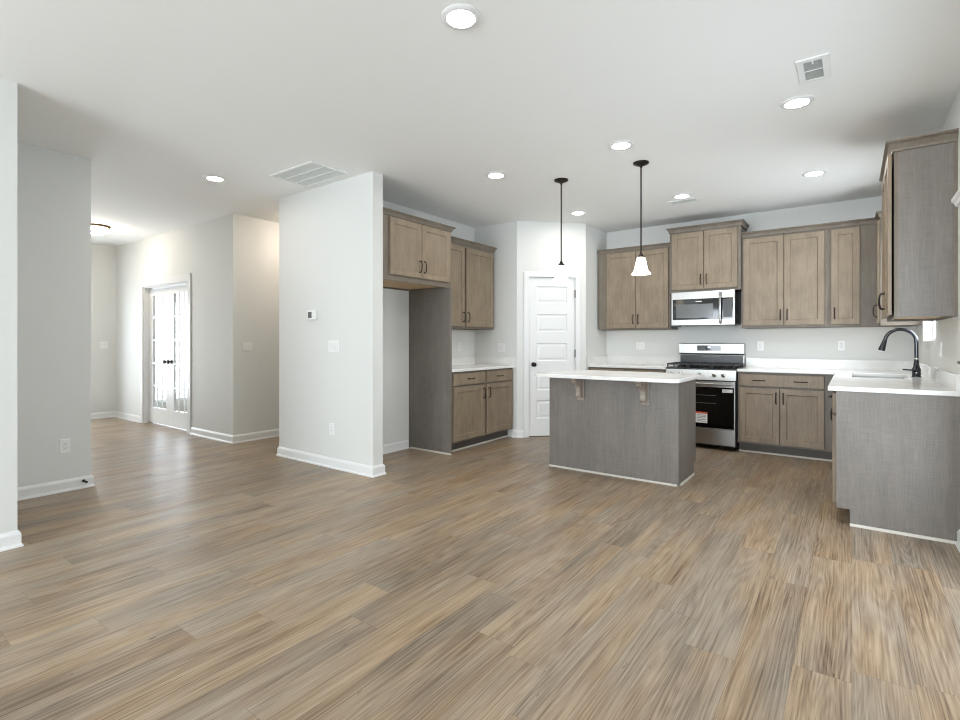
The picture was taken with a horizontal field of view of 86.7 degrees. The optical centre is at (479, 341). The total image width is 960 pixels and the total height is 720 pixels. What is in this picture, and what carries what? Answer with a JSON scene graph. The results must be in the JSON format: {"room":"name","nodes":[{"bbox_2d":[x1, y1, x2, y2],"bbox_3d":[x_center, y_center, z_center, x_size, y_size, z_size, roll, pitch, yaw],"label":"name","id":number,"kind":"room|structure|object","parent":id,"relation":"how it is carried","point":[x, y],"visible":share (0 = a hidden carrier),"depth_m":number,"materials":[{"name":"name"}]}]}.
{"room":"open-plan kitchen","nodes":[
{"label":"open-plan kitchen","id":0,"kind":"room"},
{"bbox_2d":[0,78,16,533],"bbox_3d":[-5.008,-0.162,1.088,1.296,2.776,5.802,0,0,36],"label":"wall","id":1,"kind":"structure","parent":0,"point":[8,89],"depth_m":3.02,"materials":[{"name":"white paint"}]},
{"bbox_2d":[0,529,23,551],"bbox_3d":[-4.921,1.177,1.058,1.168,0.098,5.796,0,0,36],"label":"baseboard","id":2,"kind":"structure","parent":1,"relation":"attached to","point":[9,540],"depth_m":3.01,"materials":[{"name":"white wood"}]},
{"bbox_2d":[17,142,73,487],"bbox_3d":[-3.595,-0.162,4.015,0.120,2.776,0.592,0,0,36],"label":"wall","id":3,"kind":"structure","parent":0,"point":[45,177],"depth_m":4.07,"materials":[{"name":"white paint"}]},
{"bbox_2d":[60,438,69,453],"bbox_3d":[-3.402,0.855,4.169,0.009,0.115,0.070,0,0,36],"label":"wall outlet","id":4,"kind":"object","parent":3,"relation":"attached to","point":[64,443],"visible":1,"depth_m":4.17,"materials":[{"name":"white plastic"}]},
{"bbox_2d":[63,442,67,450],"bbox_3d":[-3.400,0.855,4.167,0.002,0.067,0.033,0,0,36],"label":"receptacle","id":5,"kind":"object","parent":4,"relation":"attached to","point":[65,444],"depth_m":4.17,"materials":[{"name":"white plastic"}]},
{"bbox_2d":[74,155,90,477],"bbox_3d":[-5.149,-0.162,5.593,4.492,2.776,0.120,0,0,36],"label":"wall","id":6,"kind":"structure","parent":0,"point":[82,166],"depth_m":4.27,"materials":[{"name":"white paint"}]},
{"bbox_2d":[17,475,94,500],"bbox_3d":[-5.285,1.177,5.358,4.482,0.098,0.708,0,0,36],"label":"baseboard","id":7,"kind":"structure","parent":6,"relation":"attached to","point":[54,487],"depth_m":4.10,"materials":[{"name":"white wood"}]},
{"bbox_2d":[91,244,186,412],"bbox_3d":[-5.390,-0.162,9.169,0.120,2.776,5.606,0,0,36],"label":"wall","id":8,"kind":"structure","parent":0,"point":[103,258],"depth_m":8.17,"materials":[{"name":"white paint"}]},
{"bbox_2d":[99,341,107,348],"bbox_3d":[-6.043,0.051,8.163,0.012,0.115,0.116,0,0,36],"label":"light switch","id":9,"kind":"object","parent":8,"relation":"attached to","point":[102,344],"visible":1,"depth_m":8.16,"materials":[{"name":"white plastic"}]},
{"bbox_2d":[91,411,139,422],"bbox_3d":[-5.682,1.177,7.831,0.989,0.098,0.451,0,0,36],"label":"baseboard","id":10,"kind":"structure","parent":8,"relation":"attached to","point":[117,414],"depth_m":8.10,"materials":[{"name":"white wood"}]},
{"bbox_2d":[155,397,186,401],"bbox_3d":[-5.283,0.036,9.342,0.040,2.020,2.000,0,0,36],"label":"window","id":11,"kind":"structure","parent":8,"relation":"in","point":[159,400],"depth_m":8.94,"materials":[{"name":"white glass"}]},
{"bbox_2d":[116,213,242,434],"bbox_3d":[-4.427,-0.162,7.267,3.681,2.776,0.120,0,0,36],"label":"wall","id":12,"kind":"structure","parent":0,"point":[211,251],"depth_m":6.61,"materials":[{"name":"white paint"}]},
{"bbox_2d":[140,273,190,433],"bbox_3d":[-4.461,0.156,7.282,1.620,2.140,0.137,0,0,36],"label":"door","id":13,"kind":"structure","parent":12,"relation":"attached to","point":[169,416],"depth_m":7.36,"materials":[{"name":"white wood"}]},
{"bbox_2d":[243,215,278,433],"bbox_3d":[-1.859,-0.162,7.761,0.120,2.776,3.709,0,0,36],"label":"wall","id":14,"kind":"structure","parent":0,"point":[260,236],"depth_m":6.40,"materials":[{"name":"white paint"}]},
{"bbox_2d":[190,427,278,443],"bbox_3d":[-2.553,1.177,7.590,1.086,0.098,2.903,0,0,36],"label":"baseboard","id":15,"kind":"structure","parent":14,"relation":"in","point":[232,439],"depth_m":6.37,"materials":[{"name":"white wood"}]},
{"bbox_2d":[242,342,251,351],"bbox_3d":[-2.869,0.064,6.268,0.012,0.115,0.116,0,0,36],"label":"light switch","id":16,"kind":"object","parent":14,"relation":"attached to","point":[246,346],"visible":1,"depth_m":6.27,"materials":[{"name":"white plastic"}]},
{"bbox_2d":[279,171,382,465],"bbox_3d":[-1.533,-0.162,5.098,1.481,2.776,0.120,0,0,36],"label":"wall","id":17,"kind":"structure","parent":0,"point":[331,235],"depth_m":4.94,"materials":[{"name":"white paint"}]},
{"bbox_2d":[307,310,317,319],"bbox_3d":[-1.692,-0.271,5.123,0.140,0.096,0.026,0,0,36],"label":"thermostat","id":18,"kind":"object","parent":17,"relation":"attached to","point":[311,314],"visible":1,"depth_m":5.10,"materials":[{"name":"white plastic"}]},
{"bbox_2d":[329,423,333,434],"bbox_3d":[-1.446,0.850,4.954,0.070,0.115,0.009,0,0,36],"label":"wall outlet","id":19,"kind":"object","parent":17,"relation":"attached to","point":[331,425],"visible":1,"depth_m":4.95,"materials":[{"name":"white plastic"}]},
{"bbox_2d":[328,341,338,351],"bbox_3d":[-1.423,0.045,4.935,0.162,0.115,0.012,0,0,36],"label":"light switch","id":20,"kind":"object","parent":17,"relation":"attached to","point":[333,346],"visible":1,"depth_m":4.93,"materials":[{"name":"white plastic"}]},
{"bbox_2d":[276,440,408,477],"bbox_3d":[-1.252,1.177,5.482,1.529,0.098,1.120,0,0,36],"label":"baseboard","id":21,"kind":"structure","parent":17,"relation":"attached to","point":[334,463],"depth_m":5.02,"materials":[{"name":"white wood"}]},
{"bbox_2d":[383,200,474,444],"bbox_3d":[-0.393,-0.162,6.575,0.120,2.776,3.611,0,0,36],"label":"wall","id":22,"kind":"structure","parent":0,"point":[395,302],"depth_m":5.76,"materials":[{"name":"white paint"}]},
{"bbox_2d":[383,207,455,290],"bbox_3d":[-0.829,-0.916,5.312,0.667,0.660,1.056,0,0,36],"label":"upper cabinet","id":23,"kind":"object","parent":22,"relation":"attached to","point":[416,250],"visible":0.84,"depth_m":5.09,"materials":[{"name":"brown wood"}]},
{"bbox_2d":[452,356,474,364],"bbox_3d":[-0.433,0.249,6.401,0.020,0.102,1.246,0,0,36],"label":"backsplash","id":24,"kind":"structure","parent":22,"relation":"attached to","point":[455,360],"depth_m":6.68,"materials":[{"name":"white stone"}]},
{"bbox_2d":[451,236,496,329],"bbox_3d":[-0.280,-0.698,6.299,0.387,1.077,1.263,0,0,36],"label":"upper cabinet","id":25,"kind":"object","parent":22,"relation":"attached to","point":[472,263],"visible":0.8,"depth_m":6.30,"materials":[{"name":"brown wood"}]},
{"bbox_2d":[0,410,959,719],"bbox_3d":[-3.207,1.266,3.492,10.700,0.080,12.250,0,0,36],"label":"floor","id":26,"kind":"structure","parent":0,"point":[196,578],"depth_m":2.47,"materials":[{"name":"brown wood"}]},
{"bbox_2d":[409,288,451,454],"bbox_3d":[-0.565,0.321,5.701,0.634,1.811,0.036,0,0,36],"label":"panel","id":27,"kind":"object","parent":26,"relation":"on","point":[430,311],"visible":1,"depth_m":5.68,"materials":[{"name":"grey wood"}]},
{"bbox_2d":[452,368,512,451],"bbox_3d":[-0.172,0.778,6.210,0.667,0.895,1.247,0,0,36],"label":"base cabinet","id":28,"kind":"object","parent":26,"relation":"on","point":[482,400],"visible":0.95,"depth_m":5.98,"materials":[{"name":"brown wood"}]},
{"bbox_2d":[452,356,514,371],"bbox_3d":[-0.179,0.264,6.216,0.649,0.132,1.246,0,0,36],"label":"countertop","id":29,"kind":"structure","parent":28,"relation":"on","point":[459,364],"depth_m":6.57,"materials":[{"name":"white stone"}]},
{"bbox_2d":[549,378,695,486],"bbox_3d":[1.323,0.778,4.847,1.249,0.895,0.810,0,0,36],"label":"kitchen island","id":30,"kind":"object","parent":26,"relation":"on","point":[640,431],"visible":0.83,"depth_m":4.61,"materials":[{"name":"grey wood"}]},
{"bbox_2d":[535,370,702,382],"bbox_3d":[1.295,0.315,4.777,1.330,0.030,0.894,0,0,36],"label":"island countertop","id":31,"kind":"structure","parent":30,"relation":"on","point":[657,377],"depth_m":4.53,"materials":[{"name":"white stone"}]},
{"bbox_2d":[589,367,665,372],"bbox_3d":[2.003,0.778,6.645,1.004,0.895,0.667,0,0,36],"label":"base cabinet","id":32,"kind":"object","parent":26,"relation":"on","point":[590,368],"visible":0.02,"depth_m":6.39,"materials":[{"name":"brown wood"}]},
{"bbox_2d":[587,356,678,368],"bbox_3d":[2.009,0.264,6.654,1.003,0.132,0.644,0,0,36],"label":"countertop","id":33,"kind":"structure","parent":32,"relation":"on","point":[639,362],"depth_m":6.77,"materials":[{"name":"white stone"}]},
{"bbox_2d":[666,343,745,451],"bbox_3d":[2.701,0.622,6.097,0.760,1.208,0.720,0,0,36],"label":"gas range","id":34,"kind":"object","parent":26,"relation":"on","point":[717,391],"visible":0.74,"depth_m":5.81,"materials":[{"name":"silver metal"}]},
{"bbox_2d":[666,366,742,370],"bbox_3d":[2.719,0.312,6.121,0.760,0.017,0.620,0,0,36],"label":"cooktop","id":35,"kind":"object","parent":34,"relation":"in","point":[674,368],"depth_m":5.96,"materials":[{"name":"black metal"}]},
{"bbox_2d":[738,372,833,460],"bbox_3d":[3.412,0.778,5.614,0.932,0.895,0.667,0,0,36],"label":"base cabinet","id":36,"kind":"object","parent":26,"relation":"on","point":[781,414],"visible":0.94,"depth_m":5.38,"materials":[{"name":"brown wood"}]},
{"bbox_2d":[828,391,959,543],"bbox_3d":[2.924,0.778,3.673,0.673,0.895,1.018,0,0,36],"label":"base cabinet","id":37,"kind":"object","parent":26,"relation":"on","point":[896,457],"visible":0.92,"depth_m":3.25,"materials":[{"name":"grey wood"}]},
{"bbox_2d":[737,358,959,396],"bbox_3d":[3.061,0.264,4.612,1.559,0.132,2.699,0,0,36],"label":"countertop","id":38,"kind":"structure","parent":37,"relation":"on","point":[935,381],"depth_m":4.67,"materials":[{"name":"white stone"}]},
{"bbox_2d":[852,376,904,378],"bbox_3d":[3.542,0.428,4.515,0.417,0.195,0.782,0,0,36],"label":"sink","id":39,"kind":"object","parent":38,"relation":"in","point":[852,376],"visible":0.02,"depth_m":4.81,"materials":[{"name":"silver metal"}]},
{"bbox_2d":[878,328,920,376],"bbox_3d":[3.623,0.089,4.393,0.291,0.422,0.094,0,0,36],"label":"kitchen faucet","id":40,"kind":"object","parent":38,"relation":"on","point":[916,370],"visible":0.99,"depth_m":4.34,"materials":[{"name":"black metal"}]},
{"bbox_2d":[0,0,959,246],"bbox_3d":[-3.207,-1.600,3.492,10.700,0.100,12.250,0,0,36],"label":"ceiling","id":41,"kind":"structure","parent":0,"point":[160,96],"depth_m":3.24,"materials":[{"name":"white paint"}]},
{"bbox_2d":[91,223,109,234],"bbox_3d":[-5.120,-1.490,6.788,0.306,0.119,0.306,0,0,36],"label":"flush light","id":42,"kind":"object","parent":41,"relation":"attached to","point":[96,229],"visible":0.76,"depth_m":6.72,"materials":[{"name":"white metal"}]},
{"bbox_2d":[203,175,225,181],"bbox_3d":[-2.507,-1.544,4.809,0.192,0.011,0.192,0,0,36],"label":"recessed light","id":43,"kind":"object","parent":41,"relation":"in","point":[215,178],"visible":1,"depth_m":4.79,"materials":[{"name":"white plastic"}]},
{"bbox_2d":[269,161,348,186],"bbox_3d":[-1.579,-1.545,4.701,0.640,0.010,0.410,0,0,36],"label":"ceiling vent","id":44,"kind":"object","parent":41,"relation":"in","point":[310,173],"visible":1,"depth_m":4.68,"materials":[{"name":"white metal"}]},
{"bbox_2d":[441,4,480,29],"bbox_3d":[-0.091,-1.544,2.426,0.192,0.011,0.192,0,0,36],"label":"recessed light","id":45,"kind":"object","parent":41,"relation":"in","point":[455,16],"visible":1,"depth_m":2.41,"materials":[{"name":"white plastic"}]},
{"bbox_2d":[486,172,505,178],"bbox_3d":[0.148,-1.544,4.723,0.192,0.011,0.192,0,0,36],"label":"recessed light","id":46,"kind":"object","parent":41,"relation":"in","point":[492,175],"visible":1,"depth_m":4.71,"materials":[{"name":"white plastic"}]},
{"bbox_2d":[553,178,569,281],"bbox_3d":[0.777,-1.067,4.865,0.166,0.966,0.166,0,0,36],"label":"pendant light","id":47,"kind":"object","parent":41,"relation":"hanging from","point":[561,275],"visible":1,"depth_m":4.84,"materials":[{"name":"white glass"}]},
{"bbox_2d":[570,210,585,214],"bbox_3d":[1.175,-1.544,6.092,0.192,0.011,0.192,0,0,36],"label":"recessed light","id":48,"kind":"object","parent":41,"relation":"in","point":[579,212],"visible":1,"depth_m":6.06,"materials":[{"name":"white plastic"}]},
{"bbox_2d":[608,140,633,149],"bbox_3d":[1.110,-1.544,4.003,0.192,0.011,0.192,0,0,36],"label":"recessed light","id":49,"kind":"object","parent":41,"relation":"in","point":[622,144],"visible":1,"depth_m":3.99,"materials":[{"name":"white"}]},
{"bbox_2d":[631,160,650,275],"bbox_3d":[1.392,-1.067,4.396,0.166,0.966,0.166,0,0,36],"label":"pendant light","id":50,"kind":"object","parent":41,"relation":"hanging from","point":[641,268],"visible":1,"depth_m":4.38,"materials":[{"name":"beige glass"}]},
{"bbox_2d":[672,193,690,198],"bbox_3d":[2.142,-1.544,5.397,0.192,0.011,0.192,0,0,36],"label":"recessed light","id":51,"kind":"object","parent":41,"relation":"in","point":[682,195],"visible":1,"depth_m":5.38,"materials":[{"name":"white"}]},
{"bbox_2d":[667,198,698,204],"bbox_3d":[2.238,-1.545,5.599,0.300,0.010,0.140,0,0,36],"label":"ceiling vent","id":52,"kind":"object","parent":41,"relation":"in","point":[689,200],"visible":1,"depth_m":5.59,"materials":[{"name":"white metal"}]},
{"bbox_2d":[780,95,814,109],"bbox_3d":[2.048,-1.544,3.285,0.192,0.011,0.192,0,0,36],"label":"recessed light","id":53,"kind":"object","parent":41,"relation":"in","point":[800,101],"visible":1,"depth_m":3.27,"materials":[{"name":"white plastic"}]},
{"bbox_2d":[795,52,830,84],"bbox_3d":[1.893,-1.542,2.884,0.155,0.016,0.300,0,0,36],"label":"ceiling vent","id":54,"kind":"object","parent":41,"relation":"in","point":[815,68],"visible":1,"depth_m":2.87,"materials":[{"name":"white metal"}]},
{"bbox_2d":[802,169,826,176],"bbox_3d":[3.066,-1.544,4.667,0.192,0.011,0.192,0,0,36],"label":"recessed light","id":55,"kind":"object","parent":41,"relation":"in","point":[813,173],"visible":1,"depth_m":4.65,"materials":[{"name":"white"}]},
{"bbox_2d":[475,221,516,436],"bbox_3d":[0.235,-0.162,6.761,0.676,2.776,0.120,0,0,36],"label":"wall","id":56,"kind":"structure","parent":0,"point":[503,236],"depth_m":6.63,"materials":[{"name":"white paint"}]},
{"bbox_2d":[475,356,514,364],"bbox_3d":[0.191,0.249,6.705,0.629,0.102,0.020,0,0,36],"label":"backsplash","id":57,"kind":"structure","parent":56,"relation":"attached to","point":[478,360],"depth_m":6.68,"materials":[{"name":"white stone"}]},
{"bbox_2d":[498,343,504,351],"bbox_3d":[0.278,0.074,6.646,0.116,0.115,0.012,0,0,36],"label":"light switch","id":58,"kind":"object","parent":56,"relation":"attached to","point":[501,346],"visible":1,"depth_m":6.64,"materials":[{"name":"white plastic"}]},
{"bbox_2d":[517,221,584,429],"bbox_3d":[0.918,-0.162,6.642,0.920,2.776,0.120,0,0,-9],"label":"wall","id":59,"kind":"structure","parent":0,"point":[538,243],"depth_m":6.56,"materials":[{"name":"white paint"}]},
{"bbox_2d":[512,430,523,437],"bbox_3d":[0.484,1.177,6.511,0.154,0.098,0.053,0,0,10],"label":"baseboard","id":60,"kind":"structure","parent":59,"relation":"attached to","point":[515,433],"depth_m":6.51,"materials":[{"name":"white wood"}]},
{"bbox_2d":[524,271,579,437],"bbox_3d":[0.931,0.162,6.612,0.754,2.128,0.173,0,0,-9],"label":"door","id":61,"kind":"structure","parent":59,"relation":"in","point":[551,308],"depth_m":6.58,"materials":[{"name":"white wood"}]},
{"bbox_2d":[585,223,606,369],"bbox_3d":[1.540,-0.162,6.966,0.120,2.776,0.697,0,0,36],"label":"wall","id":62,"kind":"structure","parent":0,"point":[595,239],"depth_m":6.82,"materials":[{"name":"white paint"}]},
{"bbox_2d":[587,356,606,364],"bbox_3d":[1.613,0.249,6.945,0.020,0.102,0.644,0,0,36],"label":"backsplash","id":63,"kind":"structure","parent":62,"relation":"attached to","point":[596,359],"depth_m":6.88,"materials":[{"name":"white stone"}]},
{"bbox_2d":[607,196,914,366],"bbox_3d":[2.598,-0.162,6.711,4.788,2.776,0.140,0,0,36],"label":"wall","id":64,"kind":"structure","parent":0,"point":[861,343],"depth_m":5.96,"materials":[{"name":"white paint"}]},
{"bbox_2d":[598,242,677,330],"bbox_3d":[2.082,-0.701,6.759,0.958,1.083,0.389,0,0,36],"label":"upper cabinet","id":65,"kind":"object","parent":64,"relation":"attached to","point":[626,301],"visible":0.91,"depth_m":6.63,"materials":[{"name":"brown wood"}]},
{"bbox_2d":[636,341,644,349],"bbox_3d":[2.182,0.051,6.920,0.116,0.115,0.012,0,0,36],"label":"light switch","id":66,"kind":"object","parent":64,"relation":"attached to","point":[640,345],"visible":1,"depth_m":6.92,"materials":[{"name":"white plastic"}]},
{"bbox_2d":[607,356,678,364],"bbox_3d":[2.202,0.249,6.900,0.983,0.102,0.020,0,0,36],"label":"backsplash","id":67,"kind":"structure","parent":64,"relation":"attached to","point":[610,359],"depth_m":6.90,"materials":[{"name":"white stone"}]},
{"bbox_2d":[666,219,748,292],"bbox_3d":[2.779,-1.006,6.225,0.868,0.800,0.429,0,0,36],"label":"upper cabinet","id":68,"kind":"object","parent":64,"relation":"attached to","point":[703,257],"visible":0.94,"depth_m":6.06,"materials":[{"name":"brown wood"}]},
{"bbox_2d":[671,289,740,326],"bbox_3d":[2.757,-0.396,6.214,0.712,0.418,0.472,0,0,36],"label":"microwave","id":69,"kind":"object","parent":68,"relation":"attached to","point":[716,307],"visible":1,"depth_m":6.05,"materials":[{"name":"silver metal"}]},
{"bbox_2d":[757,341,763,350],"bbox_3d":[3.348,0.050,6.069,0.070,0.115,0.009,0,0,36],"label":"wall outlet","id":70,"kind":"object","parent":64,"relation":"attached to","point":[760,344],"visible":1,"depth_m":6.07,"materials":[{"name":"white plastic"}]},
{"bbox_2d":[741,223,827,328],"bbox_3d":[3.444,-0.710,5.763,0.822,1.101,0.389,0,0,36],"label":"upper cabinet","id":71,"kind":"object","parent":64,"relation":"attached to","point":[784,270],"visible":0.98,"depth_m":5.63,"materials":[{"name":"brown wood"}]},
{"bbox_2d":[746,358,912,370],"bbox_3d":[3.852,0.249,5.693,1.559,0.102,0.020,0,0,36],"label":"backsplash","id":72,"kind":"structure","parent":64,"relation":"attached to","point":[750,362],"depth_m":5.64,"materials":[{"name":"white stone"}]},
{"bbox_2d":[838,340,844,350],"bbox_3d":[3.985,0.040,5.604,0.070,0.115,0.009,0,0,36],"label":"wall outlet","id":73,"kind":"object","parent":64,"relation":"attached to","point":[841,343],"visible":1,"depth_m":5.60,"materials":[{"name":"white plastic"}]},
{"bbox_2d":[827,217,909,327],"bbox_3d":[4.074,-0.710,5.301,0.738,1.101,0.389,0,0,36],"label":"upper cabinet","id":74,"kind":"object","parent":64,"relation":"attached to","point":[851,244],"visible":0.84,"depth_m":5.28,"materials":[{"name":"brown wood"}]},
{"bbox_2d":[915,87,959,373],"bbox_3d":[1.050,-0.162,0.422,0.140,2.776,12.120,0,0,36],"label":"wall","id":75,"kind":"structure","parent":0,"point":[947,330],"depth_m":3.44,"materials":[{"name":"white paint"}]},
{"bbox_2d":[873,211,921,325],"bbox_3d":[4.038,-0.710,4.934,0.363,1.101,0.292,0,0,36],"label":"upper cabinet","id":76,"kind":"object","parent":75,"relation":"attached to","point":[882,322],"visible":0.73,"depth_m":4.92,"materials":[{"name":"brown wood"}]},
{"bbox_2d":[878,128,958,321],"bbox_3d":[3.056,-0.732,3.600,0.373,1.145,0.970,0,0,36],"label":"upper cabinet","id":77,"kind":"object","parent":75,"relation":"attached to","point":[919,173],"visible":1,"depth_m":3.24,"materials":[{"name":"brown wood"}]},
{"bbox_2d":[933,321,935,340],"bbox_3d":[3.894,-0.442,4.263,0.055,0.865,0.880,0,0,36],"label":"window","id":78,"kind":"structure","parent":75,"relation":"in","point":[934,322],"depth_m":4.61,"materials":[{"name":"white"}]},
{"bbox_2d":[913,361,959,391],"bbox_3d":[3.676,0.249,4.149,0.020,0.102,2.679,0,0,36],"label":"backsplash","id":79,"kind":"structure","parent":75,"relation":"attached to","point":[951,380],"depth_m":3.53,"materials":[{"name":"white stone"}]},
{"bbox_2d":[938,342,941,356],"bbox_3d":[3.385,0.056,3.744,0.012,0.115,0.116,0,0,36],"label":"light switch","id":80,"kind":"object","parent":75,"relation":"attached to","point":[940,343],"visible":1,"depth_m":3.71,"materials":[{"name":"white plastic"}]},
{"bbox_2d":[951,188,959,363],"bbox_3d":[2.216,0.193,2.097,0.156,2.066,2.152,0,0,36],"label":"door","id":81,"kind":"structure","parent":75,"relation":"in","point":[955,200],"depth_m":2.90,"materials":[{"name":"white"}]},
{"bbox_2d":[955,529,959,552],"bbox_3d":[2.844,1.177,3.013,0.024,0.098,0.151,0,0,36],"label":"baseboard","id":82,"kind":"structure","parent":75,"relation":"attached to","point":[957,543],"depth_m":3.03,"materials":[{"name":"white wood"}]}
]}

